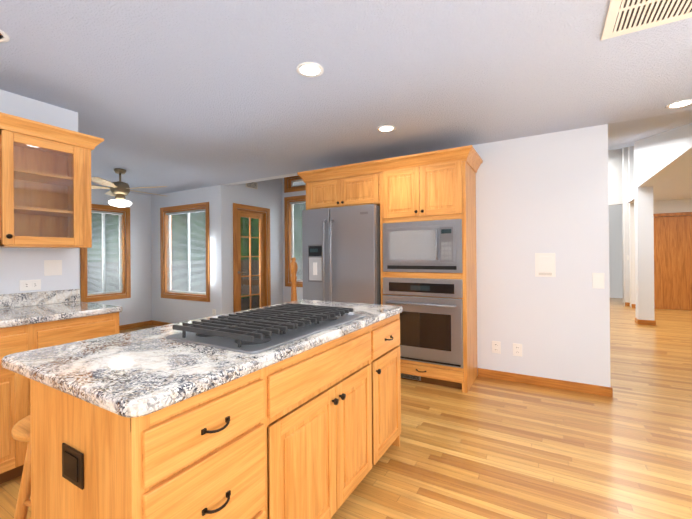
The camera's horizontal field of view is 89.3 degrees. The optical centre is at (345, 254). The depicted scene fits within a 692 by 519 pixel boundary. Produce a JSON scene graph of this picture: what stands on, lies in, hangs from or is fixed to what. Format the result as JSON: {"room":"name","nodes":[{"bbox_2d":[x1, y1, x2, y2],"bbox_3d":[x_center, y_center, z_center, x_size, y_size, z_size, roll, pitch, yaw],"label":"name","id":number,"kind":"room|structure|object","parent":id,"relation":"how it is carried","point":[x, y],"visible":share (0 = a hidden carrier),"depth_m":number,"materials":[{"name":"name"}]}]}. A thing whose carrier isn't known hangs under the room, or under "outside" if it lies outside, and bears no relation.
{"room":"kitchen","nodes":[
{"label":"kitchen","id":0,"kind":"room"},
{"bbox_2d":[0,89,78,293],"bbox_3d":[-3.322,0.094,0.844,0.140,2.430,4.560,-1,0,30],"label":"wall","id":1,"kind":"structure","parent":0,"point":[17,265],"depth_m":2.56,"materials":[{"name":"white paint"}]},
{"bbox_2d":[19,279,40,290],"bbox_3d":[-2.267,0.222,2.516,0.008,0.075,0.120,-1,0,30],"label":"outlet","id":2,"kind":"object","parent":1,"relation":"attached to","point":[26,285],"visible":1,"depth_m":2.51,"materials":[{"name":"white plastic"}]},
{"bbox_2d":[0,289,79,308],"bbox_3d":[-2.997,0.323,1.232,0.023,0.096,3.556,-1,0,30],"label":"backsplash","id":3,"kind":"structure","parent":1,"relation":"attached to","point":[7,301],"depth_m":2.54,"materials":[{"name":"white stone"}]},
{"bbox_2d":[0,112,95,247],"bbox_3d":[-2.249,-0.448,2.211,0.349,0.802,0.996,-1,0,30],"label":"upper cabinet","id":4,"kind":"object","parent":1,"relation":"attached to","point":[45,185],"depth_m":2.45,"materials":[{"name":"brown wood"}]},
{"bbox_2d":[44,260,61,275],"bbox_3d":[-2.200,0.101,2.633,0.008,0.115,0.110,-1,0,30],"label":"light switch","id":5,"kind":"object","parent":1,"relation":"attached to","point":[52,267],"visible":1,"depth_m":2.63,"materials":[{"name":"white plastic"}]},
{"bbox_2d":[79,189,151,325],"bbox_3d":[-4.359,0.113,5.540,0.140,2.430,2.810,-1,0,30],"label":"wall","id":6,"kind":"structure","parent":0,"point":[137,306],"depth_m":6.38,"materials":[{"name":"white paint"}]},
{"bbox_2d":[80,204,130,301],"bbox_3d":[-4.106,-0.025,5.960,0.160,1.605,0.770,-1,0,30],"label":"nook window","id":7,"kind":"structure","parent":6,"relation":"in","point":[123,276],"depth_m":5.98,"materials":[{"name":"brown wood"}]},
{"bbox_2d":[119,320,151,330],"bbox_3d":[-4.280,1.285,5.503,0.013,0.085,2.519,-1,0,30],"label":"baseboard","id":8,"kind":"structure","parent":6,"relation":"attached to","point":[133,325],"depth_m":6.32,"materials":[{"name":"brown wood"}]},
{"bbox_2d":[151,186,215,322],"bbox_3d":[-2.860,0.102,6.215,1.780,2.430,0.140,-1,0,30],"label":"wall","id":9,"kind":"structure","parent":0,"point":[167,310],"depth_m":6.20,"materials":[{"name":"white paint"}]},
{"bbox_2d":[152,320,172,325],"bbox_3d":[-2.817,1.274,6.104,1.918,0.085,0.013,-1,0,30],"label":"baseboard","id":10,"kind":"structure","parent":9,"relation":"attached to","point":[158,323],"depth_m":6.45,"materials":[{"name":"brown wood"}]},
{"bbox_2d":[160,202,209,301],"bbox_3d":[-2.792,-0.033,6.164,1.330,1.650,0.160,-1,0,30],"label":"nook window","id":11,"kind":"structure","parent":9,"relation":"in","point":[167,263],"depth_m":6.18,"materials":[{"name":"brown wood"}]},
{"bbox_2d":[215,178,282,314],"bbox_3d":[-1.656,-0.292,6.384,0.140,3.200,1.640,-1,0,30],"label":"wall","id":12,"kind":"structure","parent":0,"point":[267,194],"depth_m":5.92,"materials":[{"name":"white paint"}]},
{"bbox_2d":[233,203,270,311],"bbox_3d":[-1.711,0.226,6.255,0.161,2.165,0.890,-1,0,30],"label":"french door","id":13,"kind":"structure","parent":12,"relation":"in","point":[264,284],"depth_m":6.28,"materials":[{"name":"brown wood"}]},
{"bbox_2d":[246,182,257,188],"bbox_3d":[-1.673,-1.232,6.218,0.011,0.120,0.280,-1,0,30],"label":"air vent","id":14,"kind":"object","parent":12,"relation":"in","point":[253,185],"visible":0.79,"depth_m":6.23,"materials":[{"name":"beige paint"}]},
{"bbox_2d":[222,173,297,185],"bbox_3d":[-1.099,-1.565,5.192,2.040,0.870,0.140,-1,0,30],"label":"header beam","id":15,"kind":"structure","parent":0,"point":[264,179],"depth_m":5.28,"materials":[{"name":"white paint"}]},
{"bbox_2d":[282,177,305,302],"bbox_3d":[-0.337,-0.303,6.487,2.040,3.200,0.140,-1,0,30],"label":"wall","id":16,"kind":"structure","parent":0,"point":[286,293],"depth_m":6.90,"materials":[{"name":"white paint"}]},
{"bbox_2d":[284,195,305,286],"bbox_3d":[-0.692,-0.249,6.682,1.100,1.750,0.160,-1,0,30],"label":"window","id":17,"kind":"structure","parent":16,"relation":"in","point":[291,223],"depth_m":6.86,"materials":[{"name":"brown wood"}]},
{"bbox_2d":[284,175,305,192],"bbox_3d":[-0.702,-1.384,6.684,1.100,0.340,0.160,-1,0,30],"label":"transom","id":18,"kind":"object","parent":16,"relation":"attached to","point":[288,184],"visible":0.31,"depth_m":6.82,"materials":[{"name":"brown wood"}]},
{"bbox_2d":[297,160,379,209],"bbox_3d":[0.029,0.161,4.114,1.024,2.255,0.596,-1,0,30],"label":"upper cabinet","id":19,"kind":"object","parent":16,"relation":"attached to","point":[354,184],"visible":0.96,"depth_m":3.86,"materials":[{"name":"brown wood"}]},
{"bbox_2d":[0,297,691,518],"bbox_3d":[1.231,1.331,4.937,13.000,0.100,16.200,-1,0,30],"label":"floor","id":20,"kind":"structure","parent":0,"point":[486,448],"depth_m":2.31,"materials":[{"name":"brown wood"}]},
{"bbox_2d":[11,415,30,518],"bbox_3d":[-1.170,0.982,1.473,0.353,0.628,0.355,-1,0,30],"label":"stool","id":21,"kind":"object","parent":20,"relation":"on","point":[20,430],"visible":0.19,"depth_m":1.40,"materials":[{"name":"brown wood"}]},
{"bbox_2d":[0,321,55,483],"bbox_3d":[-2.312,0.855,1.806,0.625,0.895,1.054,-1,0,30],"label":"base cabinet","id":22,"kind":"object","parent":20,"relation":"on","point":[14,387],"depth_m":1.97,"materials":[{"name":"brown wood"}]},
{"bbox_2d":[0,301,122,328],"bbox_3d":[-2.729,0.390,1.077,0.641,0.040,3.556,-1,0,30],"label":"countertop","id":23,"kind":"structure","parent":22,"relation":"on","point":[63,310],"depth_m":2.24,"materials":[{"name":"white stone"}]},
{"bbox_2d":[52,313,118,344],"bbox_3d":[-1.976,0.854,2.386,0.625,0.895,0.515,-1,0,30],"label":"base cabinet","id":24,"kind":"object","parent":20,"relation":"on","point":[84,328],"depth_m":2.28,"materials":[{"name":"brown wood"}]},
{"bbox_2d":[22,311,402,518],"bbox_3d":[-0.312,0.839,1.725,0.633,0.895,1.752,-1,0,30],"label":"kitchen island","id":25,"kind":"object","parent":20,"relation":"on","point":[290,410],"depth_m":1.12,"materials":[{"name":"brown wood"}]},
{"bbox_2d":[1,299,402,418],"bbox_3d":[-0.418,0.372,1.793,0.850,0.040,1.780,-1,0,30],"label":"island countertop","id":26,"kind":"structure","parent":25,"relation":"on","point":[130,373],"depth_m":1.26,"materials":[{"name":"white stone"}]},
{"bbox_2d":[290,257,297,300],"bbox_3d":[-0.601,0.664,4.049,0.096,1.260,0.095,-1,0,30],"label":"newel post","id":27,"kind":"object","parent":20,"relation":"on","point":[293,267],"visible":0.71,"depth_m":4.02,"materials":[{"name":"brown wood"}]},
{"bbox_2d":[302,204,380,304],"bbox_3d":[0.035,0.389,4.029,0.915,1.800,0.687,-1,0,30],"label":"fridge","id":28,"kind":"object","parent":20,"relation":"on","point":[341,254],"visible":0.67,"depth_m":3.75,"materials":[{"name":"grey metal"}]},
{"bbox_2d":[377,145,482,392],"bbox_3d":[0.871,0.153,3.611,0.937,2.255,0.624,-1,0,30],"label":"tall cabinet","id":29,"kind":"object","parent":20,"relation":"on","point":[428,263],"visible":0.96,"depth_m":3.39,"materials":[{"name":"brown wood"}]},
{"bbox_2d":[0,0,691,195],"bbox_3d":[-1.071,-1.199,1.000,13.000,0.120,7.090,-1,0,30],"label":"ceiling","id":30,"kind":"structure","parent":0,"point":[176,95],"depth_m":2.26,"materials":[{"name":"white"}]},
{"bbox_2d":[0,30,9,42],"bbox_3d":[-1.823,-1.129,1.776,0.170,0.007,0.170,-1,0,30],"label":"recessed light","id":31,"kind":"object","parent":30,"relation":"in","point":[4,36],"visible":1,"depth_m":1.82,"materials":[{"name":"white plastic"}]},
{"bbox_2d":[91,168,166,206],"bbox_3d":[-2.956,-0.870,4.658,1.279,0.490,1.230,-1,0,30],"label":"ceiling fan","id":32,"kind":"object","parent":30,"relation":"hanging from","point":[119,190],"visible":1,"depth_m":4.54,"materials":[{"name":"gold metal"}]},
{"bbox_2d":[296,62,323,76],"bbox_3d":[-0.222,-1.141,2.167,0.170,0.007,0.170,-1,0,30],"label":"recessed light","id":33,"kind":"object","parent":30,"relation":"in","point":[308,69],"visible":1,"depth_m":2.16,"materials":[{"name":"white plastic"}]},
{"bbox_2d":[377,125,395,131],"bbox_3d":[0.368,-1.144,3.189,0.170,0.007,0.170,-1,0,30],"label":"recessed light","id":34,"kind":"object","parent":30,"relation":"in","point":[386,128],"visible":1,"depth_m":3.19,"materials":[{"name":"white plastic"}]},
{"bbox_2d":[601,0,691,39],"bbox_3d":[1.530,-1.154,1.402,0.760,0.009,0.670,-1,0,30],"label":"ceiling vent","id":35,"kind":"object","parent":30,"relation":"in","point":[623,17],"visible":1,"depth_m":1.68,"materials":[{"name":"white metal"}]},
{"bbox_2d":[665,99,691,108],"bbox_3d":[2.589,-1.163,2.713,0.170,0.007,0.170,-1,0,30],"label":"recessed light","id":36,"kind":"object","parent":30,"relation":"in","point":[680,104],"visible":1,"depth_m":2.72,"materials":[{"name":"white plastic"}]},
{"bbox_2d":[472,124,610,386],"bbox_3d":[1.083,-0.745,3.932,2.985,4.050,0.140,-1,0,30],"label":"wall","id":37,"kind":"structure","parent":0,"point":[546,193],"depth_m":3.37,"materials":[{"name":"white paint"}]},
{"bbox_2d":[492,341,500,353],"bbox_3d":[1.538,0.952,3.586,0.083,0.123,0.008,-1,0,30],"label":"outlet","id":38,"kind":"object","parent":37,"relation":"attached to","point":[496,346],"visible":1,"depth_m":3.58,"materials":[{"name":"white plastic"}]},
{"bbox_2d":[513,343,521,356],"bbox_3d":[1.708,0.952,3.488,0.085,0.123,0.008,-1,0,30],"label":"outlet","id":39,"kind":"object","parent":37,"relation":"attached to","point":[517,349],"visible":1,"depth_m":3.49,"materials":[{"name":"white plastic"}]},
{"bbox_2d":[478,368,611,396],"bbox_3d":[1.872,1.229,3.390,1.133,0.085,0.013,-1,0,30],"label":"baseboard","id":40,"kind":"structure","parent":37,"relation":"attached to","point":[560,384],"depth_m":3.35,"materials":[{"name":"brown wood"}]},
{"bbox_2d":[535,253,555,276],"bbox_3d":[1.913,0.102,3.366,0.170,0.228,0.009,-1,0,30],"label":"intercom panel","id":41,"kind":"object","parent":37,"relation":"attached to","point":[544,264],"visible":1,"depth_m":3.36,"materials":[{"name":"white plastic"}]},
{"bbox_2d":[592,273,603,288],"bbox_3d":[2.275,0.238,3.158,0.088,0.140,0.008,-1,0,30],"label":"light switch","id":42,"kind":"object","parent":37,"relation":"attached to","point":[597,280],"visible":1,"depth_m":3.16,"materials":[{"name":"white plastic"}]},
{"bbox_2d":[608,149,623,302],"bbox_3d":[6.203,-0.775,9.472,3.500,4.050,0.140,-1,0,30],"label":"wall","id":43,"kind":"structure","parent":0,"point":[615,174],"depth_m":8.98,"materials":[{"name":"white paint"}]},
{"bbox_2d":[609,205,622,297],"bbox_3d":[7.544,-0.260,10.084,1.000,3.000,0.140,-1,0,30],"label":"wall","id":44,"kind":"structure","parent":0,"point":[615,255],"depth_m":9.94,"materials":[{"name":"grey paint"}]},
{"bbox_2d":[622,147,629,305],"bbox_3d":[7.048,-0.785,8.336,0.700,4.050,0.140,-1,0,30],"label":"wall","id":45,"kind":"structure","parent":0,"point":[626,224],"depth_m":8.44,"materials":[{"name":"white paint"}]},
{"bbox_2d":[634,186,654,320],"bbox_3d":[5.382,0.027,6.322,0.220,2.445,0.240,-1,0,30],"label":"column","id":46,"kind":"structure","parent":0,"point":[644,253],"depth_m":6.23,"materials":[{"name":"white paint"}]},
{"bbox_2d":[638,319,655,324],"bbox_3d":[5.327,1.207,6.208,0.250,0.085,0.014,-1,0,30],"label":"baseboard","id":47,"kind":"structure","parent":46,"relation":"attached to","point":[647,322],"depth_m":6.20,"materials":[{"name":"brown wood"}]},
{"bbox_2d":[608,111,691,149],"bbox_3d":[5.375,-2.169,6.626,7.460,1.978,9.110,-1,0,30],"label":"ceiling slope","id":48,"kind":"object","parent":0,"point":[624,134],"visible":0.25,"depth_m":3.89,"materials":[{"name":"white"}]},
{"bbox_2d":[627,162,691,202],"bbox_3d":[6.494,-1.259,4.572,3.480,0.100,6.390,-1,0,30],"label":"ceiling","id":49,"kind":"structure","parent":0,"point":[676,185],"depth_m":6.29,"materials":[{"name":"white paint"}]},
{"bbox_2d":[628,146,691,307],"bbox_3d":[8.155,-0.796,7.384,3.430,4.050,0.140,-1,0,30],"label":"wall","id":50,"kind":"structure","parent":0,"point":[674,206],"depth_m":8.15,"materials":[{"name":"white paint"}]},
{"bbox_2d":[653,212,691,310],"bbox_3d":[7.588,0.154,7.657,1.640,2.160,0.080,-1,0,30],"label":"hall door","id":51,"kind":"structure","parent":50,"relation":"in","point":[672,261],"depth_m":7.82,"materials":[{"name":"brown wood"}]},
{"bbox_2d":[634,123,691,189],"bbox_3d":[4.356,-1.994,4.582,0.220,1.605,4.270,-1,0,30],"label":"beam","id":52,"kind":"structure","parent":0,"point":[659,157],"depth_m":5.01,"materials":[{"name":"white paint"}]},
{"label":"outside","id":53,"kind":"structure","parent":0,"visible":0},
{"bbox_2d":[87,212,205,292],"bbox_3d":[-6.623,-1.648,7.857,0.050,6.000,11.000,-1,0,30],"label":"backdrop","id":54,"kind":"structure","parent":53,"point":[176,219],"depth_m":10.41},
{"bbox_2d":[241,294,258,308],"bbox_3d":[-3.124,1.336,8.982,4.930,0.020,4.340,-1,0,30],"label":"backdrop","id":55,"kind":"structure","parent":53,"point":[257,296],"depth_m":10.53,"materials":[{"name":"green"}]},
{"bbox_2d":[240,181,305,294],"bbox_3d":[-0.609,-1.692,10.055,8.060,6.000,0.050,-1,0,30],"label":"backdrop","id":56,"kind":"structure","parent":53,"point":[245,246],"depth_m":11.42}
]}

